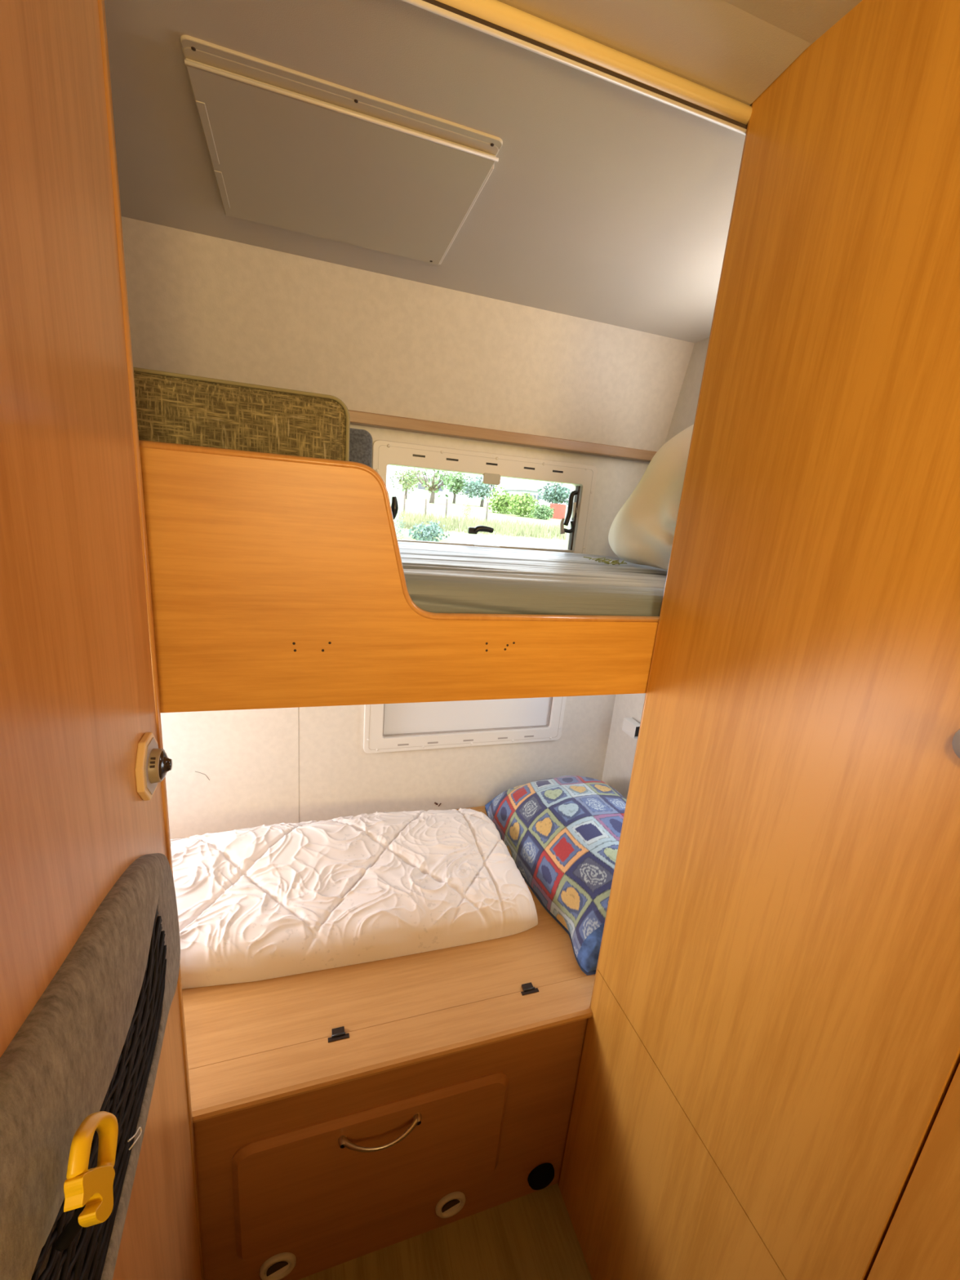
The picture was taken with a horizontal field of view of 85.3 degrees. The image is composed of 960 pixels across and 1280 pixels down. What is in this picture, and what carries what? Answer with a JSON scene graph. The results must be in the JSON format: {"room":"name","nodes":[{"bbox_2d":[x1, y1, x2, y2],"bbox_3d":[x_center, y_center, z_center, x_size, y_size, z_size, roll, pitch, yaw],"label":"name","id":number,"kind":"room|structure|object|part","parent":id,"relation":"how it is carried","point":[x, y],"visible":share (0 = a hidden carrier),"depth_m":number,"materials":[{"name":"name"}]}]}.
{"room":"camper van interior","nodes":[
{"label":"camper van interior","id":0,"kind":"room"},
{"bbox_2d":[0,0,204,1279],"bbox_3d":[-0.226,0.440,0.122,0.027,1.996,1.222,0,16,-19],"label":"door","id":1,"kind":"structure","parent":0,"point":[79,694],"depth_m":0.39,"materials":[{"name":"brown wood"}]},
{"bbox_2d":[0,853,180,1279],"bbox_3d":[-0.257,0.421,0.310,0.040,0.363,0.796,0,16,-19],"label":"pocket","id":2,"kind":"object","parent":1,"relation":"attached to","point":[91,1042],"visible":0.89,"depth_m":0.38,"materials":[{"name":"grey fabric"}]},
{"bbox_2d":[63,1111,118,1226],"bbox_3d":[-0.238,0.326,0.323,0.009,0.090,0.062,0,16,-19],"label":"clip","id":3,"kind":"object","parent":2,"relation":"attached to","point":[92,1187],"visible":1,"depth_m":0.31,"materials":[{"name":"yellow plastic"}]},
{"bbox_3d":[-0.410,0.276,0.671,0.029,1.996,0.018,4,15,-3],"label":"edge moulding","id":4,"kind":"part","parent":1,"relation":"part of","materials":[{"name":"brown wood"}]},
{"bbox_2d":[134,732,172,800],"bbox_3d":[-0.353,0.137,0.571,0.027,0.069,0.062,0,16,-19],"label":"switch","id":5,"kind":"object","parent":1,"relation":"attached to","point":[153,763],"visible":1,"depth_m":0.56,"materials":[{"name":"brown plastic"}]},
{"bbox_3d":[-0.362,0.138,0.568,0.008,0.069,0.062,0,16,-19],"label":"plate","id":6,"kind":"part","parent":5,"relation":"part of","materials":[{"name":"brown plastic"}]},
{"bbox_3d":[-0.358,0.137,0.569,0.001,0.058,0.052,0,16,-19],"label":"plate","id":7,"kind":"part","parent":5,"relation":"part of","materials":[{"name":"gold"}]},
{"bbox_2d":[401,0,811,135],"bbox_3d":[-0.332,-0.662,0.404,1.531,0.039,0.102,0,16,-19],"label":"trim","id":8,"kind":"structure","parent":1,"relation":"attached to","point":[709,60],"depth_m":0.59,"materials":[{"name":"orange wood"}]},
{"bbox_2d":[160,424,649,839],"bbox_3d":[-0.462,0.204,1.493,1.978,1.700,0.043,0,16,-19],"label":"wall","id":9,"kind":"structure","parent":0,"point":[232,770],"depth_m":1.53,"materials":[{"name":"grey paint"}]},
{"bbox_2d":[138,440,659,712],"bbox_3d":[-0.308,-0.164,1.006,1.940,0.320,0.742,0,16,-19],"label":"bunk bed","id":10,"kind":"object","parent":9,"relation":"attached to","point":[277,580],"visible":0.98,"depth_m":0.66,"materials":[{"name":"brown wood"}]},
{"bbox_3d":[-0.372,-0.123,0.600,1.560,0.200,0.019,0,16,-19],"label":"edge moulding","id":11,"kind":"part","parent":10,"relation":"part of","materials":[{"name":"brown wood"}]},
{"bbox_2d":[397,541,667,616],"bbox_3d":[-0.295,-0.128,1.029,1.900,0.126,0.704,0,16,-19],"label":"mattress","id":12,"kind":"object","parent":10,"relation":"on","point":[440,578],"visible":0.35,"depth_m":0.84,"materials":[{"name":"grey fabric"}]},
{"bbox_2d":[133,367,350,461],"bbox_3d":[-0.584,-0.254,0.707,0.786,0.234,0.104,0,16,-19],"label":"seat cushion","id":13,"kind":"object","parent":12,"relation":"on","point":[171,407],"visible":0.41,"depth_m":0.72,"materials":[{"name":"green fabric"}]},
{"bbox_2d":[349,427,372,467],"bbox_3d":[-0.619,-0.354,1.091,0.766,0.244,0.096,0,16,-19],"label":"seat cushion","id":14,"kind":"object","parent":12,"relation":"on","point":[360,440],"visible":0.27,"depth_m":1.15,"materials":[{"name":"grey fabric"}]},
{"bbox_2d":[583,556,626,564],"bbox_3d":[0.305,-0.187,1.236,0.084,0.008,0.103,-6,19,-36],"label":"fringe","id":15,"kind":"object","parent":12,"relation":"on","point":[599,560],"visible":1,"depth_m":1.23,"materials":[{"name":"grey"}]},
{"bbox_2d":[608,424,693,570],"bbox_3d":[0.484,-0.330,1.163,0.246,0.354,0.440,0,16,-19],"label":"pillow","id":16,"kind":"object","parent":12,"relation":"on","point":[642,532],"visible":0.41,"depth_m":1.17,"materials":[{"name":"beige fabric"}]},
{"bbox_2d":[363,696,566,753],"bbox_3d":[-0.034,0.184,1.631,0.647,0.298,0.066,0,16,-19],"label":"window","id":17,"kind":"structure","parent":9,"relation":"in","point":[401,726],"depth_m":1.62,"materials":[{"name":"white plastic"}]},
{"bbox_2d":[383,697,551,734],"bbox_3d":[-0.025,0.179,1.621,0.553,0.226,0.006,0,16,-19],"label":"roller blind","id":18,"kind":"object","parent":17,"relation":"attached to","point":[441,717],"depth_m":1.63,"materials":[{"name":"white fabric"}]},
{"bbox_2d":[371,440,597,554],"bbox_3d":[0.017,-0.378,1.477,0.647,0.282,0.072,0,16,-19],"label":"window","id":19,"kind":"structure","parent":9,"relation":"in","point":[492,466],"depth_m":1.45,"materials":[{"name":"beige plastic"}]},
{"bbox_3d":[-0.021,-0.308,1.471,0.026,0.018,0.014,0,16,-19],"label":"latch plate","id":20,"kind":"part","parent":19,"relation":"part of","materials":[{"name":"black plastic"}]},
{"bbox_3d":[0.246,-0.338,1.546,0.017,0.046,0.018,0,16,-19],"label":"arm lever","id":21,"kind":"part","parent":19,"relation":"part of","materials":[{"name":"grey metal"}]},
{"bbox_3d":[0.267,-0.389,1.538,0.032,0.104,0.018,0,16,-19],"label":"stay arm","id":22,"kind":"part","parent":19,"relation":"part of","materials":[{"name":"black plastic"}]},
{"bbox_3d":[0.283,-0.387,1.553,0.018,0.046,0.020,0,16,-19],"label":"arm","id":23,"kind":"part","parent":19,"relation":"part of","materials":[{"name":"white plastic"}]},
{"bbox_2d":[348,409,657,462],"bbox_3d":[-0.392,-0.544,1.249,1.958,0.028,0.045,0,16,-19],"label":"trim","id":24,"kind":"structure","parent":9,"relation":"attached to","point":[357,418],"depth_m":1.37,"materials":[{"name":"brown wood"}]},
{"bbox_2d":[121,216,694,451],"bbox_3d":[-0.365,-0.729,1.201,1.978,0.375,0.148,0,16,-19],"label":"wall","id":25,"kind":"structure","parent":0,"point":[199,304],"depth_m":1.22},
{"bbox_2d":[104,0,751,342],"bbox_3d":[-0.254,-0.785,0.870,1.978,0.098,0.790,0,16,-19],"label":"ceiling","id":26,"kind":"structure","parent":0,"point":[602,201],"depth_m":0.75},
{"bbox_2d":[180,35,502,264],"bbox_3d":[-0.213,-0.733,0.831,0.401,0.036,0.376,0,16,-19],"label":"roof hatch","id":27,"kind":"object","parent":26,"relation":"attached to","point":[290,149],"visible":1,"depth_m":0.76,"materials":[{"name":"beige plastic"}]},
{"bbox_3d":[-0.384,-0.714,0.737,0.011,0.002,0.130,0,13,-19],"label":"guide rail","id":28,"kind":"part","parent":27,"relation":"part of","materials":[{"name":"beige plastic"}]},
{"bbox_3d":[-0.427,-0.746,0.865,0.011,0.002,0.106,0,13,-19],"label":"guide rail","id":29,"kind":"part","parent":27,"relation":"part of","materials":[{"name":"beige plastic"}]},
{"bbox_3d":[-0.215,-0.738,0.834,0.399,0.012,0.366,0,13,-19],"label":"hatch frame","id":30,"kind":"part","parent":27,"relation":"part of","materials":[{"name":"beige plastic"}]},
{"bbox_3d":[-0.033,-0.734,0.914,0.007,0.009,0.326,0,13,-19],"label":"rail","id":31,"kind":"part","parent":27,"relation":"part of","materials":[{"name":"beige plastic"}]},
{"bbox_2d":[298,1182,592,1279],"bbox_3d":[0.307,1.542,0.114,2.550,0.030,3.780,0,16,-19],"label":"floor","id":32,"kind":"structure","parent":0,"point":[532,1236],"depth_m":1.06,"materials":[{"name":"wood"}]},
{"bbox_2d":[182,805,595,1279],"bbox_3d":[-0.391,0.884,1.267,1.948,0.520,0.788,0,16,-19],"label":"storage bench","id":33,"kind":"object","parent":32,"relation":"on","point":[342,1114],"visible":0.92,"depth_m":0.98,"materials":[{"name":"brown wood"}]},
{"bbox_2d":[259,1252,296,1279],"bbox_3d":[-0.378,1.168,0.976,0.064,0.064,0.020,0,16,-19],"label":"air vent","id":34,"kind":"object","parent":33,"relation":"attached to","point":[280,1266],"depth_m":0.97,"materials":[{"name":"brown plastic"}]},
{"bbox_2d":[170,808,537,989],"bbox_3d":[-0.608,0.568,1.190,1.447,0.141,0.454,0,16,-19],"label":"quilt","id":35,"kind":"object","parent":33,"relation":"on","point":[263,902],"visible":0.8,"depth_m":1.18,"materials":[{"name":"white fabric"}]},
{"bbox_3d":[-0.188,0.985,0.978,0.498,0.296,0.011,0,16,-19],"label":"door","id":36,"kind":"part","parent":33,"relation":"part of","materials":[{"name":"brown wood"}]},
{"bbox_3d":[-0.175,0.886,0.929,0.143,0.016,0.036,0,16,-19],"label":"handle","id":37,"kind":"part","parent":33,"relation":"part of","materials":[{"name":"silver metal"}]},
{"bbox_3d":[-0.388,0.644,1.257,1.948,0.035,0.678,0,16,-19],"label":"lid","id":38,"kind":"part","parent":33,"relation":"part of","materials":[{"name":"brown wood"}]},
{"bbox_3d":[-0.287,0.987,0.960,1.948,0.500,0.016,0,16,-19],"label":"panel","id":39,"kind":"part","parent":33,"relation":"part of","materials":[{"name":"brown wood"}]},
{"bbox_2d":[435,1191,465,1217],"bbox_3d":[-0.062,1.167,1.083,0.064,0.064,0.020,0,16,-19],"label":"air vent","id":40,"kind":"object","parent":33,"relation":"attached to","point":[450,1205],"depth_m":1.07,"materials":[{"name":"brown plastic"}]},
{"bbox_2d":[527,1162,554,1190],"bbox_3d":[0.136,1.177,1.140,0.062,0.062,0.017,0,16,-19],"label":"air vent","id":41,"kind":"object","parent":33,"relation":"attached to","point":[543,1175],"visible":1,"depth_m":1.13,"materials":[{"name":"black plastic"}]},
{"bbox_2d":[484,775,626,975],"bbox_3d":[0.322,0.545,1.450,0.435,0.213,0.686,0,16,-19],"label":"pillow","id":42,"kind":"object","parent":33,"relation":"on","point":[562,834],"visible":0.64,"depth_m":1.33,"materials":[{"name":"fabric"}]},
{"bbox_2d":[558,0,959,1279],"bbox_3d":[0.677,0.436,0.435,0.510,1.996,1.238,0,16,-19],"label":"wardrobe","id":43,"kind":"object","parent":32,"relation":"on","point":[767,1085],"visible":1,"depth_m":0.59,"materials":[{"name":"brown wood"}]},
{"bbox_3d":[0.513,1.003,0.951,0.494,0.611,0.494,0,16,-19],"label":"panel","id":44,"kind":"part","parent":43,"relation":"part of","materials":[{"name":"brown wood"}]},
{"bbox_3d":[0.764,0.504,0.209,0.490,1.996,0.736,0,16,-19],"label":"door","id":45,"kind":"part","parent":43,"relation":"part of","materials":[{"name":"brown wood"}]},
{"bbox_3d":[0.417,0.089,0.435,0.019,0.035,0.035,0,16,-19],"label":"knob","id":46,"kind":"part","parent":43,"relation":"part of","materials":[{"name":"grey"}]},
{"bbox_2d":[601,337,709,799],"bbox_3d":[0.595,0.157,1.438,0.030,2.000,0.770,0,16,-19],"label":"wall","id":47,"kind":"structure","parent":0,"point":[621,748],"depth_m":1.69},
{"bbox_3d":[0.525,0.265,1.585,0.010,0.615,0.102,0,16,-19],"label":"wall rail","id":48,"kind":"object","parent":47,"relation":"attached to","visible":0},
{"bbox_2d":[622,717,639,738],"bbox_3d":[0.484,0.280,1.657,0.028,0.043,0.066,0,16,-19],"label":"wall bracket","id":49,"kind":"object","parent":48,"relation":"attached to","point":[630,726],"visible":0.85,"depth_m":1.65,"materials":[{"name":"white plastic"}]},
{"bbox_2d":[723,0,862,46],"bbox_3d":[0.602,-0.304,-0.770,2.550,0.043,2.990,0,16,-19],"label":"ceiling","id":50,"kind":"structure","parent":0,"point":[808,20],"depth_m":0.55,"materials":[{"name":"beige"}]},
{"label":"outside","id":51,"kind":"structure","parent":0,"visible":0},
{"bbox_2d":[387,491,567,549],"bbox_3d":[1.874,-11.450,47.349,223.340,2.402,88.000,0,16,-19],"label":"window view","id":52,"kind":"structure","parent":51,"point":[412,503],"depth_m":15.04,"materials":[{"name":"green plant"}]},
{"bbox_2d":[393,511,405,539],"bbox_3d":[-1.156,-1.625,7.471,0.219,0.433,0.233,0,16,-19],"label":"bush","id":53,"kind":"object","parent":52,"relation":"on","point":[397,520],"visible":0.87,"depth_m":7.46,"materials":[{"name":"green plant"}]},
{"bbox_2d":[403,495,405,514],"bbox_3d":[-1.841,-3.216,12.679,0.038,0.580,0.044,0,16,-19],"label":"fence post","id":54,"kind":"object","parent":52,"relation":"on","point":[404,503],"visible":0.65,"depth_m":12.64,"materials":[{"name":"white wood"}]},
{"bbox_2d":[389,466,422,498],"bbox_3d":[-4.013,-8.628,28.884,1.645,2.003,1.674,18,20,40],"label":"tree","id":55,"kind":"object","parent":52,"relation":"on","point":[409,479],"visible":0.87,"depth_m":28.64,"materials":[{"name":"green plant"}]},
{"bbox_2d":[424,498,426,514],"bbox_3d":[-1.343,-3.198,12.852,0.038,0.544,0.044,0,16,-19],"label":"fence post","id":56,"kind":"object","parent":52,"relation":"on","point":[425,506],"visible":0.5,"depth_m":12.81,"materials":[{"name":"white wood"}]},
{"bbox_2d":[408,520,449,542],"bbox_3d":[-0.744,-1.515,7.485,0.611,0.424,0.510,0,16,-19],"label":"bush","id":57,"kind":"object","parent":52,"relation":"on","point":[427,531],"visible":0.89,"depth_m":7.39,"materials":[{"name":"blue plant"}]},
{"bbox_2d":[408,468,459,503],"bbox_3d":[-2.120,-7.587,25.472,2.280,2.202,2.791,-8,20,-40],"label":"tree","id":58,"kind":"object","parent":52,"relation":"on","point":[432,487],"visible":0.86,"depth_m":25.26,"materials":[{"name":"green plant"}]},
{"bbox_2d":[401,475,476,502],"bbox_3d":[-3.871,-13.977,48.273,6.019,2.255,6.400,0,16,-19],"label":"house","id":59,"kind":"structure","parent":52,"relation":"on","point":[420,491],"depth_m":45.55,"materials":[{"name":"grey"}]},
{"bbox_2d":[444,498,448,518],"bbox_3d":[-0.842,-3.219,13.015,0.038,0.588,0.044,0,16,-19],"label":"fence post","id":60,"kind":"object","parent":52,"relation":"on","point":[446,500],"visible":0.65,"depth_m":12.97,"materials":[{"name":"white wood"}]},
{"bbox_2d":[445,472,470,503],"bbox_3d":[-1.363,-8.617,29.702,1.694,2.051,1.623,0,16,-19],"label":"tree","id":61,"kind":"object","parent":52,"relation":"on","point":[456,481],"visible":0.71,"depth_m":29.43,"materials":[{"name":"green plant"}]},
{"bbox_2d":[462,502,471,518],"bbox_3d":[-0.355,-3.535,14.185,0.282,0.529,0.290,0,16,-19],"label":"bush","id":62,"kind":"object","parent":52,"relation":"on","point":[468,503],"visible":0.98,"depth_m":14.19,"materials":[{"name":"green plant"}]},
{"bbox_2d":[462,474,499,506],"bbox_3d":[0.027,-8.095,28.443,1.777,2.011,2.629,11,16,23],"label":"tree","id":63,"kind":"object","parent":52,"relation":"on","point":[482,490],"visible":0.85,"depth_m":27.93,"materials":[{"name":"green plant"}]},
{"bbox_2d":[398,509,568,539],"bbox_3d":[0.659,-2.357,10.714,5.163,0.276,3.662,0,16,-19],"label":"grass","id":64,"kind":"structure","parent":52,"relation":"on","point":[503,528],"depth_m":9.55,"materials":[{"name":"green plant"}]},
{"bbox_2d":[485,502,488,521],"bbox_3d":[0.175,-3.221,13.359,0.038,0.592,0.044,0,16,-19],"label":"fence post","id":65,"kind":"object","parent":52,"relation":"on","point":[487,503],"visible":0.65,"depth_m":13.32,"materials":[{"name":"white wood"}]},
{"bbox_2d":[485,485,522,515],"bbox_3d":[1.003,-5.468,20.676,1.550,1.257,1.247,0,16,-19],"label":"bush","id":66,"kind":"object","parent":52,"relation":"on","point":[501,504],"visible":0.76,"depth_m":20.44,"materials":[{"name":"green plant"}]},
{"bbox_2d":[502,485,541,505],"bbox_3d":[4.343,-15.124,55.096,2.137,2.265,6.400,0,16,-19],"label":"house","id":67,"kind":"structure","parent":52,"relation":"on","point":[532,490],"depth_m":52.69,"materials":[{"name":"grey paint"}]},
{"bbox_2d":[506,492,539,517],"bbox_3d":[1.597,-4.834,18.933,1.354,1.065,1.274,0,16,-19],"label":"bush","id":68,"kind":"object","parent":52,"relation":"on","point":[521,505],"visible":0.91,"depth_m":18.73,"materials":[{"name":"green plant"}]},
{"bbox_2d":[529,502,555,519],"bbox_3d":[2.195,-4.456,18.123,0.874,0.633,0.755,0,16,-19],"label":"bush","id":69,"kind":"object","parent":52,"relation":"on","point":[541,512],"visible":1,"depth_m":18.05,"materials":[{"name":"green plant"}]},
{"bbox_2d":[537,482,572,505],"bbox_3d":[5.319,-9.888,36.202,2.675,2.229,2.018,4,15,-6],"label":"tree","id":70,"kind":"object","parent":52,"relation":"on","point":[557,495],"visible":0.97,"depth_m":35.81,"materials":[{"name":"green plant"}]},
{"bbox_2d":[550,502,566,519],"bbox_3d":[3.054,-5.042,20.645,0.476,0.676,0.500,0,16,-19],"label":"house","id":71,"kind":"structure","parent":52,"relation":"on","point":[559,512],"depth_m":20.41,"materials":[{"name":"brick"}]}
]}

